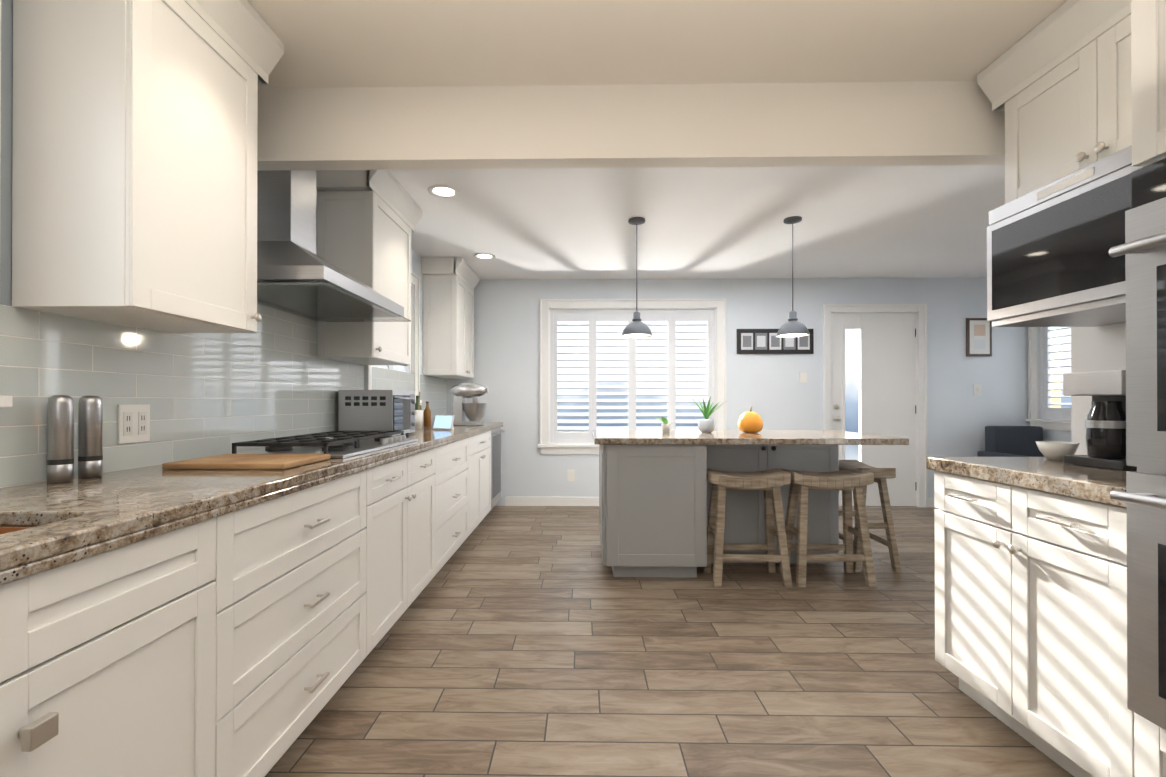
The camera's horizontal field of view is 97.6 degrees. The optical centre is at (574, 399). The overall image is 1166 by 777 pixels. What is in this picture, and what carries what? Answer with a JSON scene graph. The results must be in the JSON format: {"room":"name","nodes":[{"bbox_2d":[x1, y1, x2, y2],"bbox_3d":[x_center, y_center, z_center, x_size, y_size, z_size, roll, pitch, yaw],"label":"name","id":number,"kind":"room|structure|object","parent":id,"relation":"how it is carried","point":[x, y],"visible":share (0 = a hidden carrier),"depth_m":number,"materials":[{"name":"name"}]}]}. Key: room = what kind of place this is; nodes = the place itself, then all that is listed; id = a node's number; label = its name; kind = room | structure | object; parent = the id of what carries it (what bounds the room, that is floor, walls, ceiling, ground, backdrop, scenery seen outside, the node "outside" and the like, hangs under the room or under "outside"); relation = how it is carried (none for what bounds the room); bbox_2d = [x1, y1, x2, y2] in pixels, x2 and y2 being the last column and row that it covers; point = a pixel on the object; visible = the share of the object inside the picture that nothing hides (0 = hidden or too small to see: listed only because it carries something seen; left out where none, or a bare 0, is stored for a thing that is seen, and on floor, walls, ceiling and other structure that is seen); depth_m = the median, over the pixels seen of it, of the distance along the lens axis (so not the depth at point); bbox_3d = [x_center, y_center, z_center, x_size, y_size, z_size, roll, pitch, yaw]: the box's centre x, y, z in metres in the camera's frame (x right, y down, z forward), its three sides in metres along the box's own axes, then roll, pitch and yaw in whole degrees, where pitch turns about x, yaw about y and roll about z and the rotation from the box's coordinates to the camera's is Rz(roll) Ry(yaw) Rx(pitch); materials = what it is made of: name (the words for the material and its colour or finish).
{"room":"kitchen","nodes":[
{"label":"kitchen","id":0,"kind":"room"},
{"bbox_2d":[0,0,422,374],"bbox_3d":[-1.531,-0.094,1.527,0.120,2.470,8.350,0,0,1],"label":"wall","id":1,"kind":"structure","parent":0,"point":[6,152],"depth_m":1.33,"materials":[{"name":"grey paint"}]},
{"bbox_2d":[0,0,11,406],"bbox_3d":[-1.519,-0.502,0.726,0.165,1.189,1.149,0,0,1],"label":"window","id":2,"kind":"structure","parent":1,"relation":"in","point":[5,401],"depth_m":1.28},
{"bbox_2d":[117,404,149,443],"bbox_3d":[-1.455,0.079,1.688,0.010,0.125,0.115,0,0,1],"label":"outlet","id":3,"kind":"object","parent":1,"relation":"attached to","point":[133,423],"depth_m":1.68,"materials":[{"name":"white plastic"}]},
{"bbox_2d":[12,0,263,332],"bbox_3d":[-1.307,-0.784,1.590,0.319,1.085,0.514,0,0,1],"label":"upper cabinet","id":4,"kind":"object","parent":1,"relation":"attached to","point":[138,187],"depth_m":1.36,"materials":[{"name":"white wood"}]},
{"bbox_2d":[0,304,446,487],"bbox_3d":[-1.451,-0.252,2.476,0.008,1.006,6.209,0,0,1],"label":"backsplash","id":5,"kind":"structure","parent":1,"relation":"attached to","point":[215,394],"depth_m":1.85,"materials":[{"name":"tile"}]},
{"bbox_2d":[257,170,410,321],"bbox_3d":[-1.187,-0.880,2.410,0.532,0.885,0.904,0,0,1],"label":"range hood","id":6,"kind":"object","parent":1,"relation":"attached to","point":[337,283],"depth_m":2.41,"materials":[{"name":"silver metal"}]},
{"bbox_2d":[312,170,415,364],"bbox_3d":[-1.281,-0.777,3.180,0.319,1.085,0.642,0,0,1],"label":"upper cabinet","id":7,"kind":"object","parent":1,"relation":"attached to","point":[368,201],"depth_m":2.86,"materials":[{"name":"white wood"}]},
{"bbox_2d":[365,271,421,402],"bbox_3d":[-1.464,-0.497,4.033,0.165,1.207,1.140,0,0,1],"label":"window","id":8,"kind":"structure","parent":1,"relation":"in","point":[415,324],"depth_m":4.50,"materials":[{"name":"white wood"}]},
{"bbox_2d":[372,365,410,372],"bbox_3d":[-1.461,-0.503,4.033,0.057,0.986,0.896,0,0,1],"label":"blinds","id":9,"kind":"object","parent":8,"relation":"attached to","point":[406,368],"depth_m":4.21,"materials":[{"name":"white"}]},
{"bbox_2d":[421,257,475,378],"bbox_3d":[-1.248,-0.769,5.135,0.319,1.085,0.752,0,0,1],"label":"upper cabinet","id":10,"kind":"object","parent":1,"relation":"attached to","point":[448,285],"depth_m":4.76,"materials":[{"name":"white wood"}]},
{"bbox_2d":[257,81,1004,170],"bbox_3d":[0.360,-1.171,2.191,3.639,0.310,0.090,0,0,1],"label":"header beam","id":11,"kind":"structure","parent":0,"point":[924,123],"depth_m":2.15,"materials":[{"name":"paint"}]},
{"bbox_2d":[247,0,1067,279],"bbox_3d":[1.677,-1.379,1.479,6.696,0.100,8.510,0,0,1],"label":"ceiling","id":12,"kind":"structure","parent":0,"point":[930,221],"depth_m":2.16,"materials":[{"name":"paint"}]},
{"bbox_2d":[428,185,459,197],"bbox_3d":[-0.826,-1.317,3.236,0.200,0.008,0.200,0,0,1],"label":"recessed light","id":13,"kind":"object","parent":12,"relation":"in","point":[443,191],"visible":1,"depth_m":3.23,"materials":[{"name":"white"}]},
{"bbox_2d":[474,253,495,259],"bbox_3d":[-0.822,-1.310,4.676,0.200,0.008,0.200,0,0,1],"label":"recessed light","id":14,"kind":"object","parent":12,"relation":"in","point":[485,256],"visible":1,"depth_m":4.68,"materials":[{"name":"white"}]},
{"bbox_2d":[621,217,651,337],"bbox_3d":[0.459,-0.891,3.743,0.226,0.852,0.226,0,0,1],"label":"pendant light","id":15,"kind":"object","parent":12,"relation":"hanging from","point":[636,328],"visible":1,"depth_m":3.71,"materials":[{"name":"grey metal"}]},
{"bbox_2d":[776,216,809,337],"bbox_3d":[1.595,-0.891,3.724,0.226,0.852,0.226,0,0,1],"label":"pendant light","id":16,"kind":"object","parent":12,"relation":"hanging from","point":[792,327],"visible":1,"depth_m":3.69,"materials":[{"name":"grey metal"}]},
{"bbox_2d":[265,506,1073,776],"bbox_3d":[1.677,1.191,1.468,6.696,0.100,8.510,0,0,1],"label":"floor","id":17,"kind":"structure","parent":0,"point":[528,641],"depth_m":2.10,"materials":[{"name":"brown wood"}]},
{"bbox_2d":[0,660,115,776],"bbox_3d":[-1.168,0.837,0.667,0.447,0.600,0.750,0,0,1],"label":"base cabinet","id":18,"kind":"object","parent":17,"relation":"on","point":[62,722],"depth_m":0.86,"materials":[{"name":"white wood"}]},
{"bbox_2d":[76,464,379,776],"bbox_3d":[-1.151,0.709,1.578,0.631,0.864,1.070,0,0,1],"label":"base cabinet","id":19,"kind":"object","parent":17,"relation":"on","point":[156,622],"depth_m":1.30,"materials":[{"name":"white wood"}]},
{"bbox_2d":[0,422,502,575],"bbox_3d":[-1.134,0.256,2.429,0.637,0.050,6.130,0,0,1],"label":"countertop","id":20,"kind":"structure","parent":19,"relation":"on","point":[63,518],"depth_m":1.24,"materials":[{"name":"brown stone"}]},
{"bbox_2d":[47,395,73,482],"bbox_3d":[-1.409,0.106,1.399,0.053,0.238,0.053,0,0,1],"label":"grinder","id":21,"kind":"object","parent":20,"relation":"on","point":[60,438],"visible":1,"depth_m":1.38,"materials":[{"name":"silver metal"}]},
{"bbox_2d":[78,395,102,477],"bbox_3d":[-1.408,0.106,1.484,0.053,0.238,0.053,0,0,1],"label":"grinder","id":22,"kind":"object","parent":20,"relation":"on","point":[90,434],"visible":1,"depth_m":1.47,"materials":[{"name":"silver metal"}]},
{"bbox_2d":[162,454,330,469],"bbox_3d":[-1.130,0.217,1.797,0.400,0.020,0.305,0,0,1],"label":"cutting board","id":23,"kind":"object","parent":20,"relation":"on","point":[259,461],"visible":1,"depth_m":1.70,"materials":[{"name":"brown wood"}]},
{"bbox_2d":[232,430,417,457],"bbox_3d":[-1.125,0.201,2.425,0.480,0.058,0.900,0,0,1],"label":"gas cooktop","id":24,"kind":"object","parent":20,"relation":"in","point":[339,444],"depth_m":2.21,"materials":[{"name":"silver metal"}]},
{"bbox_2d":[339,390,415,435],"bbox_3d":[-1.226,0.088,3.251,0.360,0.290,0.412,0,0,1],"label":"toaster oven","id":25,"kind":"object","parent":20,"relation":"on","point":[377,410],"visible":0.81,"depth_m":3.05,"materials":[{"name":"silver metal"}]},
{"bbox_2d":[415,392,424,428],"bbox_3d":[-1.290,0.087,4.165,0.110,0.301,0.117,0,0,-20],"label":"bottle","id":26,"kind":"object","parent":20,"relation":"on","point":[422,419],"depth_m":4.16,"materials":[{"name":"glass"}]},
{"bbox_2d":[425,402,430,426],"bbox_3d":[-1.257,0.127,4.367,0.060,0.220,0.058,0,0,1],"label":"bottle","id":27,"kind":"object","parent":20,"relation":"on","point":[427,410],"depth_m":4.34,"materials":[{"name":"brown glass"}]},
{"bbox_2d":[433,415,454,429],"bbox_3d":[-1.010,0.178,3.992,0.180,0.115,0.075,0,0,26],"label":"smart display","id":28,"kind":"object","parent":20,"relation":"on","point":[443,422],"visible":0.98,"depth_m":3.97,"materials":[{"name":"white plastic"}]},
{"bbox_2d":[450,383,488,424],"bbox_3d":[-0.987,0.041,4.783,0.356,0.397,0.217,0,0,1],"label":"stand mixer","id":29,"kind":"object","parent":20,"relation":"on","point":[474,411],"visible":0.98,"depth_m":4.73,"materials":[{"name":"silver metal"}]},
{"bbox_2d":[380,444,439,639],"bbox_3d":[-1.136,0.713,2.527,0.631,0.864,0.950,0,0,1],"label":"base cabinet","id":30,"kind":"object","parent":17,"relation":"on","point":[410,484],"depth_m":2.52,"materials":[{"name":"white wood"}]},
{"bbox_2d":[440,436,471,568],"bbox_3d":[-1.120,0.717,3.437,0.631,0.864,0.989,0,0,1],"label":"base cabinet","id":31,"kind":"object","parent":17,"relation":"on","point":[455,456],"depth_m":3.48,"materials":[{"name":"white wood"}]},
{"bbox_2d":[472,428,491,531],"bbox_3d":[-1.105,0.721,4.358,0.631,0.864,0.971,0,0,1],"label":"base cabinet","id":32,"kind":"object","parent":17,"relation":"on","point":[481,441],"depth_m":4.37,"materials":[{"name":"white wood"}]},
{"bbox_2d":[492,424,503,507],"bbox_3d":[-1.092,0.725,5.122,0.631,0.864,0.680,0,0,1],"label":"dishwasher","id":33,"kind":"object","parent":17,"relation":"on","point":[496,432],"depth_m":5.10,"materials":[{"name":"white wood"}]},
{"bbox_2d":[599,446,838,577],"bbox_3d":[1.006,0.718,3.647,1.629,0.864,0.859,0,0,1],"label":"kitchen island","id":34,"kind":"object","parent":17,"relation":"on","point":[655,486],"depth_m":3.24,"materials":[{"name":"grey wood"}]},
{"bbox_2d":[592,430,908,445],"bbox_3d":[1.113,0.266,3.662,1.956,0.040,0.950,0,0,1],"label":"island countertop","id":35,"kind":"structure","parent":34,"relation":"on","point":[600,437],"depth_m":3.23,"materials":[{"name":"brown stone"}]},
{"bbox_2d":[657,417,682,432],"bbox_3d":[0.707,0.184,3.805,0.214,0.120,0.186,0,0,1],"label":"potted plant","id":36,"kind":"object","parent":35,"relation":"on","point":[666,425],"visible":1,"depth_m":3.77,"materials":[{"name":"white"}]},
{"bbox_2d":[692,397,722,432],"bbox_3d":[0.985,0.104,3.753,0.268,0.280,0.275,0,0,1],"label":"succulent","id":37,"kind":"object","parent":35,"relation":"on","point":[706,425],"visible":0.98,"depth_m":3.72,"materials":[{"name":"green plant"}]},
{"bbox_2d":[738,406,762,432],"bbox_3d":[1.308,0.148,3.774,0.180,0.193,0.180,0,0,1],"label":"pumpkin","id":38,"kind":"object","parent":35,"relation":"on","point":[750,422],"visible":1,"depth_m":3.71,"materials":[{"name":"orange"}]},
{"bbox_2d":[702,468,791,587],"bbox_3d":[1.095,0.801,3.265,0.490,0.694,0.307,0,0,1],"label":"bar stool","id":39,"kind":"object","parent":17,"relation":"on","point":[770,482],"visible":0.98,"depth_m":3.17,"materials":[{"name":"brown wood"}]},
{"bbox_2d":[779,468,876,587],"bbox_3d":[1.610,0.801,3.266,0.490,0.694,0.307,0,0,1],"label":"bar stool","id":40,"kind":"object","parent":17,"relation":"on","point":[848,481],"visible":0.88,"depth_m":3.17,"materials":[{"name":"brown wood"}]},
{"bbox_2d":[838,460,901,571],"bbox_3d":[2.026,0.803,3.629,0.307,0.694,0.490,0,0,1],"label":"bar stool","id":41,"kind":"object","parent":17,"relation":"on","point":[881,475],"visible":0.46,"depth_m":3.43,"materials":[{"name":"brown wood"}]},
{"bbox_2d":[977,426,1044,456],"bbox_3d":[4.550,0.716,5.028,0.640,0.880,0.680,0,0,1],"label":"armchair","id":42,"kind":"object","parent":17,"relation":"on","point":[1009,441],"visible":0.19,"depth_m":5.21,"materials":[{"name":"grey fabric"}]},
{"bbox_2d":[926,464,1109,776],"bbox_3d":[1.733,0.710,1.649,0.629,0.864,0.730,0,0,1],"label":"base cabinet","id":43,"kind":"object","parent":17,"relation":"on","point":[1050,609],"depth_m":1.60,"materials":[{"name":"white wood"}]},
{"bbox_2d":[926,457,1105,499],"bbox_3d":[1.728,0.253,1.667,0.640,0.050,0.759,0,0,1],"label":"countertop","id":44,"kind":"structure","parent":43,"relation":"on","point":[1047,473],"depth_m":1.66,"materials":[{"name":"brown stone"}]},
{"bbox_2d":[1035,441,1079,459],"bbox_3d":[1.832,0.195,1.935,0.124,0.065,0.124,0,0,1],"label":"bowl","id":45,"kind":"object","parent":44,"relation":"on","point":[1054,450],"visible":1,"depth_m":1.91,"materials":[{"name":"white ceramic"}]},
{"bbox_2d":[1063,370,1136,470],"bbox_3d":[1.839,0.066,1.715,0.200,0.320,0.200,0,0,1],"label":"coffee maker","id":46,"kind":"object","parent":44,"relation":"on","point":[1105,423],"visible":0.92,"depth_m":1.69,"materials":[{"name":"black plastic"}]},
{"bbox_2d":[1106,0,1165,776],"bbox_3d":[1.705,-0.095,0.908,0.660,2.466,0.760,0,0,1],"label":"tall cabinet","id":47,"kind":"object","parent":17,"relation":"on","point":[1135,29],"depth_m":1.26,"materials":[{"name":"white wood"}]},
{"bbox_2d":[1109,158,1165,729],"bbox_3d":[1.366,0.101,0.913,0.118,1.355,0.736,0,0,1],"label":"double wall oven","id":48,"kind":"object","parent":47,"relation":"in","point":[1144,248],"depth_m":1.23,"materials":[{"name":"silver metal"}]},
{"bbox_2d":[447,278,1029,505],"bbox_3d":[1.805,-0.076,5.587,6.416,2.470,0.120,0,0,1],"label":"wall","id":49,"kind":"structure","parent":0,"point":[772,391],"depth_m":5.52,"materials":[{"name":"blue paint"}]},
{"bbox_2d":[505,497,598,505],"bbox_3d":[0.969,1.108,5.528,3.447,0.100,0.011,0,0,1],"label":"baseboard","id":50,"kind":"structure","parent":49,"relation":"attached to","point":[551,501],"depth_m":5.54,"materials":[{"name":"white wood"}]},
{"bbox_2d":[568,470,573,480],"bbox_3d":[-0.035,0.828,5.547,0.075,0.120,0.008,0,0,1],"label":"outlet","id":51,"kind":"object","parent":49,"relation":"attached to","point":[570,472],"depth_m":5.54,"materials":[{"name":"white plastic"}]},
{"bbox_2d":[538,299,725,453],"bbox_3d":[0.633,-0.247,5.582,2.050,1.682,0.165,0,0,1],"label":"window","id":52,"kind":"structure","parent":49,"relation":"in","point":[545,444],"depth_m":5.53,"materials":[{"name":"white wood"}]},
{"bbox_2d":[550,310,714,442],"bbox_3d":[0.633,-0.252,5.590,1.796,1.456,0.040,0,0,1],"label":"blinds","id":53,"kind":"object","parent":52,"relation":"attached to","point":[670,317],"visible":0.67,"depth_m":5.58,"materials":[{"name":"white wood"}]},
{"bbox_2d":[557,323,707,430],"bbox_3d":[0.633,-0.252,5.590,1.639,1.185,0.082,0,0,1],"label":"louvers","id":54,"kind":"structure","parent":53,"relation":"attached to","point":[607,421],"depth_m":5.58,"materials":[{"name":"white wood"}]},
{"bbox_2d":[737,329,813,353],"bbox_3d":[2.168,-0.627,5.509,0.818,0.270,0.023,0,0,1],"label":"framed picture","id":55,"kind":"object","parent":49,"relation":"attached to","point":[758,341],"visible":0.73,"depth_m":5.50,"materials":[{"name":"black wood"}]},
{"bbox_2d":[799,372,806,382],"bbox_3d":[2.472,-0.237,5.508,0.080,0.110,0.012,0,0,1],"label":"light switch","id":56,"kind":"object","parent":49,"relation":"attached to","point":[802,375],"depth_m":5.50,"materials":[{"name":"white plastic"}]},
{"bbox_2d":[823,304,927,507],"bbox_3d":[3.234,0.108,5.539,1.094,2.264,0.161,0,0,1],"label":"door","id":57,"kind":"structure","parent":49,"relation":"attached to","point":[892,370],"depth_m":5.52,"materials":[{"name":"white wood"}]},
{"bbox_2d":[928,498,933,506],"bbox_3d":[4.314,1.108,5.471,1.083,0.100,0.014,0,0,1],"label":"baseboard","id":58,"kind":"structure","parent":49,"relation":"attached to","point":[930,500],"depth_m":5.47,"materials":[{"name":"white wood"}]},
{"bbox_2d":[974,384,981,395],"bbox_3d":[4.332,-0.102,5.475,0.080,0.120,0.014,0,0,1],"label":"light switch","id":59,"kind":"object","parent":49,"relation":"attached to","point":[977,387],"depth_m":5.47,"materials":[{"name":"white plastic"}]},
{"bbox_2d":[966,318,991,355],"bbox_3d":[4.342,-0.667,5.473,0.260,0.410,0.023,0,0,1],"label":"picture frame","id":60,"kind":"object","parent":49,"relation":"attached to","point":[978,336],"visible":0.94,"depth_m":5.46,"materials":[{"name":"brown"}]},
{"bbox_2d":[1030,327,1071,441],"bbox_3d":[4.923,-0.084,3.770,0.120,2.470,3.410,0,0,1],"label":"wall","id":61,"kind":"structure","parent":0,"point":[1057,435],"depth_m":5.25,"materials":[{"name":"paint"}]},
{"bbox_2d":[1026,327,1071,430],"bbox_3d":[4.853,-0.389,4.667,0.045,1.397,1.620,0,0,1],"label":"window","id":62,"kind":"structure","parent":61,"relation":"in","point":[1033,383],"depth_m":5.39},
{"bbox_2d":[1040,327,1070,419],"bbox_3d":[4.910,-0.395,4.667,0.086,1.196,1.396,0,0,1],"label":"window shutters","id":63,"kind":"object","parent":62,"relation":"attached to","point":[1048,411],"visible":0.21,"depth_m":5.29,"materials":[{"name":"white wood"}]},
{"bbox_2d":[1071,322,1125,454],"bbox_3d":[2.079,-0.102,-0.238,0.120,2.470,4.700,0,0,1],"label":"wall","id":64,"kind":"structure","parent":0,"point":[1099,348],"depth_m":2.04,"materials":[{"name":"white paint"}]},
{"bbox_2d":[987,148,1105,326],"bbox_3d":[1.836,-0.518,1.654,0.424,0.460,0.728,0,0,1],"label":"microwave oven","id":65,"kind":"object","parent":64,"relation":"attached to","point":[1046,245],"depth_m":1.76,"materials":[{"name":"silver metal"}]},
{"bbox_2d":[998,0,1105,195],"bbox_3d":[1.858,-1.040,1.656,0.319,0.573,0.728,0,0,1],"label":"upper cabinet","id":66,"kind":"object","parent":64,"relation":"attached to","point":[1052,86],"depth_m":1.80,"materials":[{"name":"white wood"}]},
{"label":"outside","id":67,"kind":"structure","parent":0,"visible":0},
{"bbox_2d":[396,321,858,460],"bbox_3d":[1.795,-1.329,8.558,12.096,7.000,0.050,0,0,1],"label":"window glass","id":68,"kind":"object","parent":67,"point":[851,383],"depth_m":8.54,"materials":[{"name":"white"}]},
{"bbox_2d":[1061,327,1070,407],"bbox_3d":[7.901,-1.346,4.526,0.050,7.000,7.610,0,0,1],"label":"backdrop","id":69,"kind":"structure","parent":67,"point":[1066,354],"depth_m":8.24,"materials":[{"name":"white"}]}
]}

